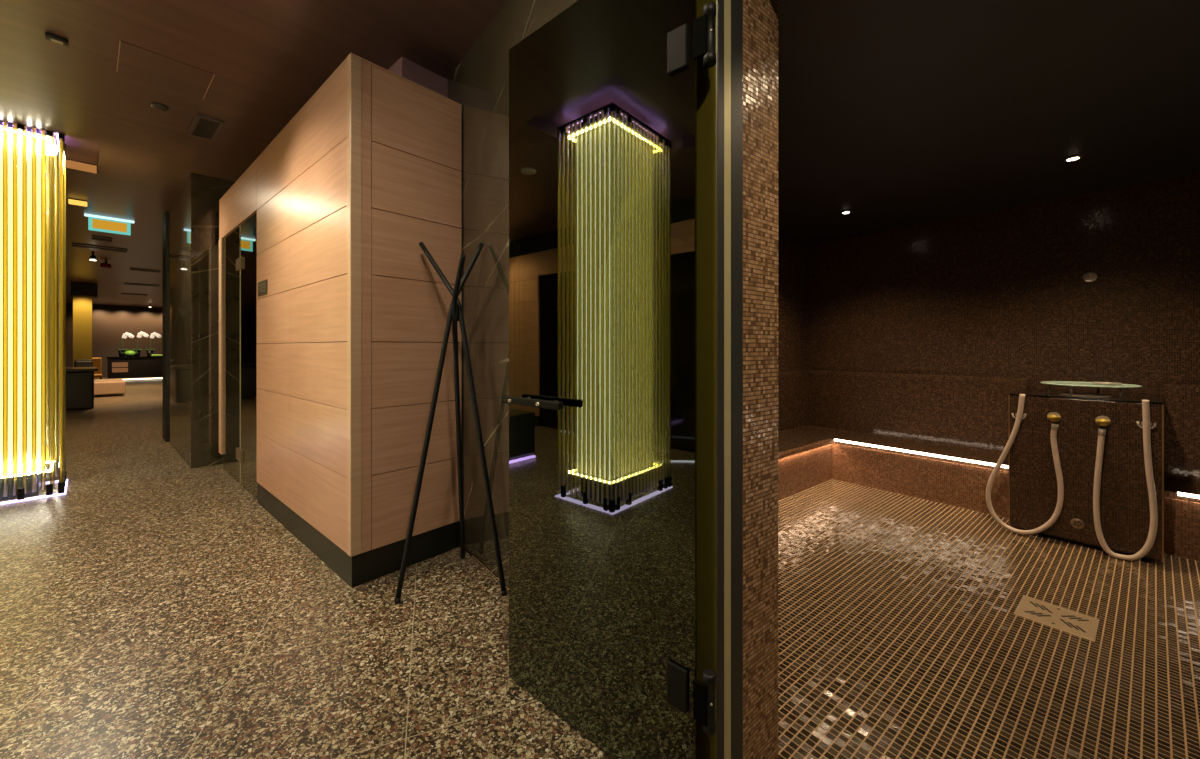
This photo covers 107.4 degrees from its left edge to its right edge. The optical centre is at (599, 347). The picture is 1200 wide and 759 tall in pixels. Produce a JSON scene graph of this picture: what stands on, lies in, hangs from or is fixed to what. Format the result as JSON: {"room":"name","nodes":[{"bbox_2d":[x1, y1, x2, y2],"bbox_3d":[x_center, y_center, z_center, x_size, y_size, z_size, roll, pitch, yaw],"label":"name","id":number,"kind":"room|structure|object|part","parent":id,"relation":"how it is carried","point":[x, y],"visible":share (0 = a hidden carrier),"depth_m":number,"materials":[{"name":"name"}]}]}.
{"room":"spa","nodes":[
{"label":"spa","id":0,"kind":"room"},
{"bbox_2d":[46,302,161,377],"bbox_3d":[-21.195,-0.275,16.917,0.201,2.950,12.000,0,0,41],"label":"wall","id":1,"kind":"structure","parent":0,"point":[109,322],"depth_m":18.04,"materials":[{"name":"brown paint"}]},
{"bbox_2d":[168,172,234,467],"bbox_3d":[-4.075,-0.275,5.863,1.923,2.950,2.228,0,0,41],"label":"column","id":2,"kind":"structure","parent":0,"point":[193,216],"depth_m":4.51,"materials":[{"name":"stone"}]},
{"bbox_2d":[162,211,167,441],"bbox_3d":[-5.649,-0.275,5.801,0.380,2.950,0.120,0,0,41],"label":"trim","id":3,"kind":"structure","parent":2,"relation":"attached to","point":[165,216],"depth_m":5.65,"materials":[{"name":"black metal"}]},
{"bbox_2d":[0,0,505,307],"bbox_3d":[-9.749,-1.860,7.069,31.000,0.220,12.000,0,0,41],"label":"ceiling","id":4,"kind":"structure","parent":0,"point":[267,59],"depth_m":2.83,"materials":[{"name":"paint"}]},
{"bbox_2d":[45,32,68,45],"bbox_3d":[-3.055,-1.736,2.481,0.056,0.028,0.084,0,0,41],"label":"recessed light","id":5,"kind":"object","parent":4,"relation":"in","point":[51,37],"visible":1,"depth_m":2.47,"materials":[{"name":"black metal"}]},
{"bbox_2d":[68,198,86,206],"bbox_3d":[-6.178,-1.722,5.219,0.085,0.055,0.144,0,0,41],"label":"ceiling lamp","id":6,"kind":"object","parent":4,"relation":"attached to","point":[70,200],"visible":1,"depth_m":5.20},
{"bbox_2d":[89,252,96,260],"bbox_3d":[-9.255,-1.670,8.048,0.100,0.160,0.095,0,0,5],"label":"spotlight","id":7,"kind":"object","parent":4,"relation":"attached to","point":[92,257],"visible":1,"depth_m":8.05,"materials":[{"name":"metal"}]},
{"bbox_2d":[72,243,127,252],"bbox_3d":[-8.708,-1.740,7.686,0.400,0.020,0.634,0,0,41],"label":"ceiling vent","id":8,"kind":"object","parent":4,"relation":"in","point":[78,245],"visible":1,"depth_m":7.63,"materials":[{"name":"black metal"}]},
{"bbox_3d":[-8.708,-1.734,7.686,0.024,0.008,0.634,0,0,41],"label":"blade","id":9,"kind":"part","parent":8,"relation":"part of","materials":[{"name":"black metal"}]},
{"bbox_2d":[92,235,111,241],"bbox_3d":[-7.957,-1.740,7.048,0.400,0.020,0.212,0,0,41],"label":"ceiling vent","id":10,"kind":"object","parent":4,"relation":"in","point":[97,238],"visible":1,"depth_m":7.00,"materials":[{"name":"black metal"}]},
{"bbox_2d":[100,260,111,268],"bbox_3d":[-9.879,-1.676,8.819,0.150,0.152,0.150,0,0,41],"label":"fire alarm","id":11,"kind":"object","parent":4,"relation":"hanging from","point":[102,265],"visible":1,"depth_m":8.78,"materials":[{"name":"red plastic"}]},
{"bbox_2d":[84,214,133,235],"bbox_3d":[-6.571,-1.647,5.914,0.040,0.205,0.450,0,0,41],"label":"exit sign","id":12,"kind":"object","parent":4,"relation":"hanging from","point":[95,222],"visible":1,"depth_m":5.90,"materials":[{"name":"teal plastic"}]},
{"bbox_3d":[-6.571,-1.639,5.914,0.018,0.122,0.310,0,0,41],"label":"panel","id":13,"kind":"part","parent":12,"relation":"part of","materials":[{"name":"orange plastic"}]},
{"bbox_2d":[121,293,147,295],"bbox_3d":[-15.098,-1.740,14.294,0.400,0.020,0.580,0,0,41],"label":"ceiling vent","id":14,"kind":"object","parent":4,"relation":"in","point":[121,293],"visible":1,"depth_m":14.33,"materials":[{"name":"black metal"}]},
{"bbox_2d":[124,282,159,286],"bbox_3d":[-12.630,-1.740,12.158,0.400,0.020,0.670,0,0,41],"label":"ceiling vent","id":15,"kind":"object","parent":4,"relation":"in","point":[124,282],"visible":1,"depth_m":12.07,"materials":[{"name":"black metal"}]},
{"bbox_2d":[130,268,160,272],"bbox_3d":[-10.205,-1.740,9.897,0.400,0.020,0.469,0,0,41],"label":"ceiling vent","id":16,"kind":"object","parent":4,"relation":"in","point":[133,269],"visible":1,"depth_m":9.89,"materials":[{"name":"black metal"}]},
{"bbox_2d":[151,103,168,110],"bbox_3d":[-3.182,-1.741,3.189,0.090,0.018,0.090,0,0,41],"label":"ceiling sensor","id":17,"kind":"object","parent":4,"relation":"attached to","point":[159,106],"visible":1,"depth_m":3.17,"materials":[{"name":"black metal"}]},
{"bbox_2d":[116,40,214,98],"bbox_3d":[-2.757,-1.746,2.801,0.429,0.007,0.411,0,0,41],"label":"access panel","id":18,"kind":"object","parent":4,"relation":"attached to","point":[135,61],"visible":1,"depth_m":2.79,"materials":[{"name":"paint"}]},
{"bbox_2d":[187,113,223,140],"bbox_3d":[-3.127,-1.742,3.495,0.460,0.016,0.160,0,0,41],"label":"ceiling vent","id":19,"kind":"object","parent":4,"relation":"in","point":[202,126],"visible":1,"depth_m":3.47,"materials":[{"name":"grey metal"}]},
{"bbox_2d":[388,57,447,97],"bbox_3d":[-1.922,-1.611,4.181,3.112,0.278,1.368,0,0,41],"label":"bulkhead","id":20,"kind":"object","parent":4,"relation":"attached to","point":[403,67],"visible":0.07,"depth_m":2.74,"materials":[{"name":"paint"}]},
{"bbox_2d":[0,377,1199,758],"bbox_3d":[-9.979,1.250,7.382,30.240,0.100,12.175,0,0,41],"label":"floor","id":21,"kind":"structure","parent":0,"point":[152,607],"depth_m":1.82,"materials":[{"name":"tile"}]},
{"bbox_2d":[0,120,96,504],"bbox_3d":[-4.988,-0.319,3.711,1.053,3.038,1.000,0,0,41],"label":"column","id":22,"kind":"structure","parent":21,"relation":"on","point":[24,150],"depth_m":3.54,"materials":[{"name":"yellow glass"}]},
{"bbox_3d":[-4.590,-0.305,3.404,0.025,2.900,0.025,0,0,41],"label":"glass rod","id":23,"kind":"part","parent":22,"relation":"part of","materials":[{"name":"yellow glass"}]},
{"bbox_3d":[-4.561,-0.305,3.439,0.025,2.900,0.025,0,0,41],"label":"glass rod","id":24,"kind":"part","parent":22,"relation":"part of","materials":[{"name":"yellow glass"}]},
{"bbox_3d":[-4.531,-0.305,3.473,0.025,2.900,0.025,0,0,41],"label":"glass rod","id":25,"kind":"part","parent":22,"relation":"part of","materials":[{"name":"glass"}]},
{"bbox_3d":[-4.873,-1.721,3.497,0.482,0.006,0.707,0,0,41],"label":"cap plate","id":26,"kind":"part","parent":22,"relation":"part of","materials":[{"name":"metal"}]},
{"bbox_3d":[-4.501,-0.305,3.508,0.025,2.900,0.025,0,0,41],"label":"glass rod","id":27,"kind":"part","parent":22,"relation":"part of","materials":[{"name":"yellow glass"}]},
{"bbox_3d":[-4.471,-0.305,3.542,0.025,2.900,0.025,0,0,41],"label":"glass rod","id":28,"kind":"part","parent":22,"relation":"part of","materials":[{"name":"yellow glass"}]},
{"bbox_3d":[-4.888,-0.305,3.901,0.025,2.900,0.025,0,0,41],"label":"glass rod","id":29,"kind":"part","parent":22,"relation":"part of","materials":[{"name":"yellow glass"}]},
{"bbox_3d":[-4.442,-0.305,3.577,0.025,2.900,0.025,0,0,41],"label":"glass rod","id":30,"kind":"part","parent":22,"relation":"part of","materials":[{"name":"glass"}]},
{"bbox_3d":[-4.859,-0.305,3.936,0.025,2.900,0.025,0,0,41],"label":"glass rod","id":31,"kind":"part","parent":22,"relation":"part of","materials":[{"name":"yellow glass"}]},
{"bbox_3d":[-4.551,-0.305,3.731,0.025,2.900,0.025,0,0,41],"label":"glass rod","id":32,"kind":"part","parent":22,"relation":"part of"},
{"bbox_3d":[-4.516,-0.305,3.701,0.025,2.900,0.025,0,0,41],"label":"glass rod","id":33,"kind":"part","parent":22,"relation":"part of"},
{"bbox_3d":[-4.725,-0.305,3.881,0.025,2.900,0.025,0,0,41],"label":"glass rod","id":34,"kind":"part","parent":22,"relation":"part of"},
{"bbox_3d":[-4.690,-0.305,3.851,0.025,2.900,0.025,0,0,41],"label":"glass rod","id":35,"kind":"part","parent":22,"relation":"part of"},
{"bbox_3d":[-4.412,-0.305,3.611,0.025,2.900,0.025,0,0,41],"label":"glass rod","id":36,"kind":"part","parent":22,"relation":"part of","materials":[{"name":"yellow glass"}]},
{"bbox_3d":[-4.586,-0.305,3.761,0.025,2.900,0.025,0,0,41],"label":"glass rod","id":37,"kind":"part","parent":22,"relation":"part of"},
{"bbox_3d":[-4.794,-0.305,3.940,0.025,2.900,0.025,0,0,41],"label":"glass rod","id":38,"kind":"part","parent":22,"relation":"part of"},
{"bbox_2d":[46,367,97,411],"bbox_3d":[-11.546,0.805,7.969,1.400,0.790,3.250,0,0,41],"label":"desk","id":39,"kind":"object","parent":21,"relation":"on","point":[79,380],"visible":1,"depth_m":8.56,"materials":[{"name":"black wood"}]},
{"bbox_2d":[71,282,97,366],"bbox_3d":[-14.059,-0.275,12.024,0.680,2.950,0.470,0,0,41],"label":"column","id":40,"kind":"structure","parent":21,"relation":"on","point":[82,293],"depth_m":11.80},
{"bbox_2d":[92,358,102,378],"bbox_3d":[-14.650,0.740,12.717,0.500,0.920,0.400,0,0,41],"label":"chair","id":41,"kind":"object","parent":21,"relation":"on","point":[97,362],"visible":0.32,"depth_m":12.90,"materials":[{"name":"orange fabric"}]},
{"bbox_3d":[-14.624,0.810,12.694,0.430,0.100,0.400,0,0,41],"label":"seat","id":42,"kind":"part","parent":41,"relation":"part of","materials":[{"name":"orange fabric"}]},
{"bbox_2d":[74,359,124,397],"bbox_3d":[-12.791,0.750,11.274,1.700,0.900,0.830,0,0,41],"label":"bench","id":43,"kind":"object","parent":21,"relation":"on","point":[102,387],"visible":0.56,"depth_m":10.82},
{"bbox_3d":[-13.078,0.570,11.171,1.400,0.540,0.300,0,0,41],"label":"backrest","id":44,"kind":"part","parent":43,"relation":"part of","materials":[{"name":"brown leather"}]},
{"bbox_2d":[106,356,161,379],"bbox_3d":[-17.360,0.745,16.520,0.770,0.850,1.522,0,0,41],"label":"counter","id":45,"kind":"object","parent":21,"relation":"on","point":[140,367],"depth_m":16.25,"materials":[{"name":"black wood"}]},
{"bbox_2d":[116,332,134,356],"bbox_3d":[-17.509,-0.136,16.221,0.452,0.911,0.307,0,0,-6],"label":"potted orchid","id":46,"kind":"object","parent":45,"relation":"on","point":[124,336],"visible":1,"depth_m":16.22,"materials":[{"name":"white plant"}]},
{"bbox_3d":[-17.576,0.210,16.215,0.200,0.220,0.200,0,0,41],"label":"pot","id":47,"kind":"part","parent":46,"relation":"part of","materials":[{"name":"black ceramic"}]},
{"bbox_2d":[124,350,135,356],"bbox_3d":[-17.335,0.205,16.265,0.320,0.230,0.320,0,0,41],"label":"fruit bowl","id":48,"kind":"object","parent":45,"relation":"on","point":[129,353],"visible":1,"depth_m":16.18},
{"bbox_2d":[131,331,148,356],"bbox_3d":[-17.260,-0.156,16.510,0.452,0.952,0.307,0,0,-6],"label":"potted orchid","id":49,"kind":"object","parent":45,"relation":"on","point":[140,334],"visible":1,"depth_m":16.51,"materials":[{"name":"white plant"}]},
{"bbox_3d":[-17.328,0.210,16.504,0.200,0.220,0.200,0,0,41],"label":"pot","id":50,"kind":"part","parent":49,"relation":"part of","materials":[{"name":"black ceramic"}]},
{"bbox_2d":[122,378,161,379],"bbox_3d":[-17.135,1.150,16.352,0.050,0.040,1.482,0,0,41],"label":"light","id":51,"kind":"object","parent":45,"relation":"attached to","point":[136,378],"depth_m":16.37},
{"bbox_2d":[144,332,161,355],"bbox_3d":[-17.038,-0.146,16.768,0.452,0.931,0.307,0,0,-6],"label":"potted orchid","id":52,"kind":"object","parent":45,"relation":"on","point":[152,336],"visible":0.99,"depth_m":16.77,"materials":[{"name":"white plant"}]},
{"bbox_2d":[219,53,461,587],"bbox_3d":[-2.314,-0.136,3.526,3.372,2.671,0.623,0,0,41],"label":"cabin","id":53,"kind":"object","parent":21,"relation":"on","point":[327,376],"visible":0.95,"depth_m":2.48,"materials":[{"name":"brown wood"}]},
{"bbox_3d":[-3.725,-0.018,4.372,0.129,2.115,0.064,0,0,41],"label":"post","id":54,"kind":"part","parent":53,"relation":"part of","materials":[{"name":"brown wood"}]},
{"bbox_3d":[-3.407,0.058,4.082,0.731,2.260,0.008,0,0,41],"label":"fixed pane","id":55,"kind":"part","parent":53,"relation":"part of","materials":[{"name":"clear glass"}]},
{"bbox_3d":[-3.220,-1.272,3.920,1.484,0.394,0.030,0,0,41],"label":"header panel","id":56,"kind":"part","parent":53,"relation":"part of","materials":[{"name":"brown wood"}]},
{"bbox_3d":[-2.893,0.061,3.639,0.615,2.254,0.008,0,0,41],"label":"glass door","id":57,"kind":"part","parent":53,"relation":"part of","materials":[{"name":"glass"}]},
{"bbox_2d":[258,279,266,295],"bbox_3d":[-2.519,-0.449,3.291,0.250,0.104,0.008,0,0,41],"label":"wall sign","id":58,"kind":"object","parent":53,"relation":"attached to","point":[262,286],"visible":1,"depth_m":3.28,"materials":[{"name":"metal"}]},
{"bbox_3d":[-2.328,-0.214,3.152,0.866,2.509,0.030,0,0,41],"label":"wall panel","id":59,"kind":"part","parent":53,"relation":"part of","materials":[{"name":"brown wood"}]},
{"bbox_3d":[-1.633,-0.214,2.554,0.964,2.509,0.030,0,0,41],"label":"wall panel","id":60,"kind":"part","parent":53,"relation":"part of","materials":[{"name":"brown wood"}]},
{"bbox_3d":[-1.241,-0.214,2.227,0.050,2.509,0.054,0,0,41],"label":"corner post","id":61,"kind":"part","parent":53,"relation":"part of","materials":[{"name":"brown wood"}]},
{"bbox_3d":[-1.203,-0.214,2.261,0.030,2.509,0.045,0,0,41],"label":"post","id":62,"kind":"part","parent":53,"relation":"part of","materials":[{"name":"brown wood"}]},
{"bbox_3d":[-1.017,-0.214,2.478,0.030,2.509,0.520,0,0,41],"label":"panel","id":63,"kind":"part","parent":53,"relation":"part of","materials":[{"name":"brown wood"}]},
{"bbox_2d":[394,242,506,603],"bbox_3d":[-0.723,0.310,2.301,0.539,1.782,0.470,0,0,0],"label":"coat stand","id":64,"kind":"object","parent":21,"relation":"on","point":[455,313],"visible":1,"depth_m":2.24,"materials":[{"name":"black metal"}]},
{"bbox_2d":[778,370,1027,518],"bbox_3d":[1.390,0.716,2.978,3.457,0.968,1.724,0,0,-38],"label":"tiled bench","id":65,"kind":"object","parent":21,"relation":"on","point":[941,439],"visible":0.43,"depth_m":3.79,"materials":[{"name":"tile"}]},
{"bbox_3d":[1.390,0.553,2.978,3.457,0.642,1.724,0,0,-38],"label":"seat","id":66,"kind":"part","parent":65,"relation":"part of","materials":[{"name":"tile"}]},
{"bbox_2d":[1014,595,1098,641],"bbox_3d":[2.035,1.199,1.968,0.235,0.007,0.244,0,0,-38],"label":"floor drain","id":67,"kind":"object","parent":21,"relation":"on","point":[1063,619],"visible":1,"depth_m":1.96,"materials":[{"name":"metal"}]},
{"bbox_2d":[1009,387,1163,561],"bbox_3d":[3.139,0.750,2.858,0.779,0.901,0.631,0,0,-38],"label":"pedestal","id":68,"kind":"object","parent":21,"relation":"on","point":[1033,488],"visible":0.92,"depth_m":2.65,"materials":[{"name":"brown tile"}]},
{"bbox_3d":[2.699,0.741,2.908,0.008,0.859,0.005,0,0,-38],"label":"edge trim","id":69,"kind":"part","parent":68,"relation":"part of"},
{"bbox_2d":[986,394,1063,534],"bbox_3d":[2.703,0.744,2.819,0.031,0.898,0.364,0,0,-38],"label":"hose","id":70,"kind":"object","parent":68,"relation":"hanging from","point":[1054,427],"visible":1,"depth_m":2.81,"materials":[{"name":"white rubber"}]},
{"bbox_2d":[1047,412,1060,421],"bbox_3d":[2.800,0.426,2.720,0.073,0.060,0.069,0,0,0],"label":"outlet","id":71,"kind":"object","parent":68,"relation":"attached to","point":[1051,416],"depth_m":2.71,"materials":[{"name":"gold metal"}]},
{"bbox_2d":[1040,381,1142,397],"bbox_3d":[3.139,0.264,2.833,0.440,0.070,0.440,0,0,-38],"label":"glass tray","id":72,"kind":"object","parent":68,"relation":"on","point":[1071,384],"visible":0.94,"depth_m":2.78,"materials":[{"name":"green glass"}]},
{"bbox_3d":[3.078,0.296,2.798,0.230,0.006,0.230,0,0,-38],"label":"plate","id":73,"kind":"part","parent":72,"relation":"part of","materials":[{"name":"metal"}]},
{"bbox_2d":[1092,381,1122,384],"bbox_3d":[3.248,0.225,2.825,0.132,0.012,0.132,0,0,-38],"label":"ring","id":74,"kind":"object","parent":72,"relation":"on","point":[1094,382],"visible":1,"depth_m":2.80,"materials":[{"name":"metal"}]},
{"bbox_3d":[3.134,0.268,2.654,0.010,0.062,0.011,0,0,-38],"label":"post","id":75,"kind":"part","parent":72,"relation":"part of","materials":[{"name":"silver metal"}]},
{"bbox_2d":[1095,416,1110,425],"bbox_3d":[2.925,0.425,2.563,0.073,0.060,0.069,0,0,0],"label":"outlet","id":76,"kind":"object","parent":68,"relation":"attached to","point":[1099,420],"depth_m":2.56,"materials":[{"name":"gold metal"}]},
{"bbox_2d":[1093,400,1157,559],"bbox_3d":[2.962,0.742,2.492,0.031,0.912,0.236,0,0,-38],"label":"hose","id":77,"kind":"object","parent":68,"relation":"hanging from","point":[1146,548],"visible":1,"depth_m":2.43,"materials":[{"name":"white rubber"}]},
{"bbox_3d":[3.088,0.741,2.418,0.008,0.859,0.006,0,0,-38],"label":"edge trim","id":78,"kind":"part","parent":68,"relation":"part of","materials":[{"name":"brown metal"}]},
{"bbox_2d":[1164,384,1199,561],"bbox_3d":[3.964,0.716,2.107,0.509,0.968,1.564,0,0,-38],"label":"tiled bench","id":79,"kind":"object","parent":21,"relation":"on","point":[1181,401],"visible":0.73,"depth_m":2.76,"materials":[{"name":"tile"}]},
{"bbox_3d":[3.981,0.553,2.120,0.467,0.642,1.564,0,0,-38],"label":"seat","id":80,"kind":"part","parent":79,"relation":"part of","materials":[{"name":"tile"}]},
{"bbox_2d":[448,0,777,758],"bbox_3d":[0.682,-0.275,0.925,0.200,2.950,5.800,0,0,-38],"label":"wall","id":81,"kind":"structure","parent":0,"point":[760,17],"depth_m":1.29,"materials":[{"name":"tile"}]},
{"bbox_2d":[502,0,715,758],"bbox_3d":[-0.028,0.054,1.337,0.807,2.279,0.118,0,0,41],"label":"door","id":82,"kind":"structure","parent":81,"relation":"in","point":[602,398],"depth_m":1.29,"materials":[{"name":"glass"}]},
{"bbox_3d":[-0.228,0.180,1.455,0.286,0.024,0.022,0,0,41],"label":"handle","id":83,"kind":"part","parent":82,"relation":"part of","materials":[{"name":"black metal"}]},
{"bbox_2d":[697,0,742,758],"bbox_3d":[0.314,0.020,1.175,0.106,2.360,0.080,0,0,-38],"label":"door frame","id":84,"kind":"structure","parent":81,"relation":"attached to","point":[719,87],"depth_m":1.14,"materials":[{"name":"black metal"}]},
{"bbox_2d":[778,237,805,370],"bbox_3d":[0.866,0.050,3.740,3.590,2.300,0.120,0,0,-38],"label":"wall","id":85,"kind":"structure","parent":0,"point":[791,255],"depth_m":4.54,"materials":[{"name":"brown tile"}]},
{"bbox_2d":[778,0,1199,245],"bbox_3d":[2.065,-1.160,2.087,3.770,0.120,4.200,0,0,-38],"label":"ceiling","id":86,"kind":"structure","parent":0,"point":[893,114],"depth_m":2.00,"materials":[{"name":"black paint"}]},
{"bbox_2d":[840,210,851,213],"bbox_3d":[1.990,-1.096,3.567,0.080,0.008,0.080,0,0,-38],"label":"recessed light","id":87,"kind":"object","parent":86,"relation":"in","point":[848,211],"visible":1,"depth_m":3.55,"materials":[{"name":"metal"}]},
{"bbox_2d":[1063,155,1082,161],"bbox_3d":[2.738,-1.096,2.553,0.080,0.008,0.080,0,0,-38],"label":"recessed light","id":88,"kind":"object","parent":86,"relation":"in","point":[1076,157],"visible":1,"depth_m":2.54,"materials":[{"name":"metal"}]},
{"bbox_2d":[806,173,1199,404],"bbox_3d":[3.531,0.050,3.175,0.120,2.300,4.080,0,0,-38],"label":"wall","id":89,"kind":"structure","parent":0,"point":[1004,292],"depth_m":3.37,"materials":[{"name":"brown tile"}]},
{"bbox_2d":[1083,272,1097,281],"bbox_3d":[3.475,-0.505,3.129,0.026,0.072,0.072,0,0,-38],"label":"sensor","id":90,"kind":"object","parent":89,"relation":"attached to","point":[1089,276],"depth_m":3.13,"materials":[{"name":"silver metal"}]}
]}

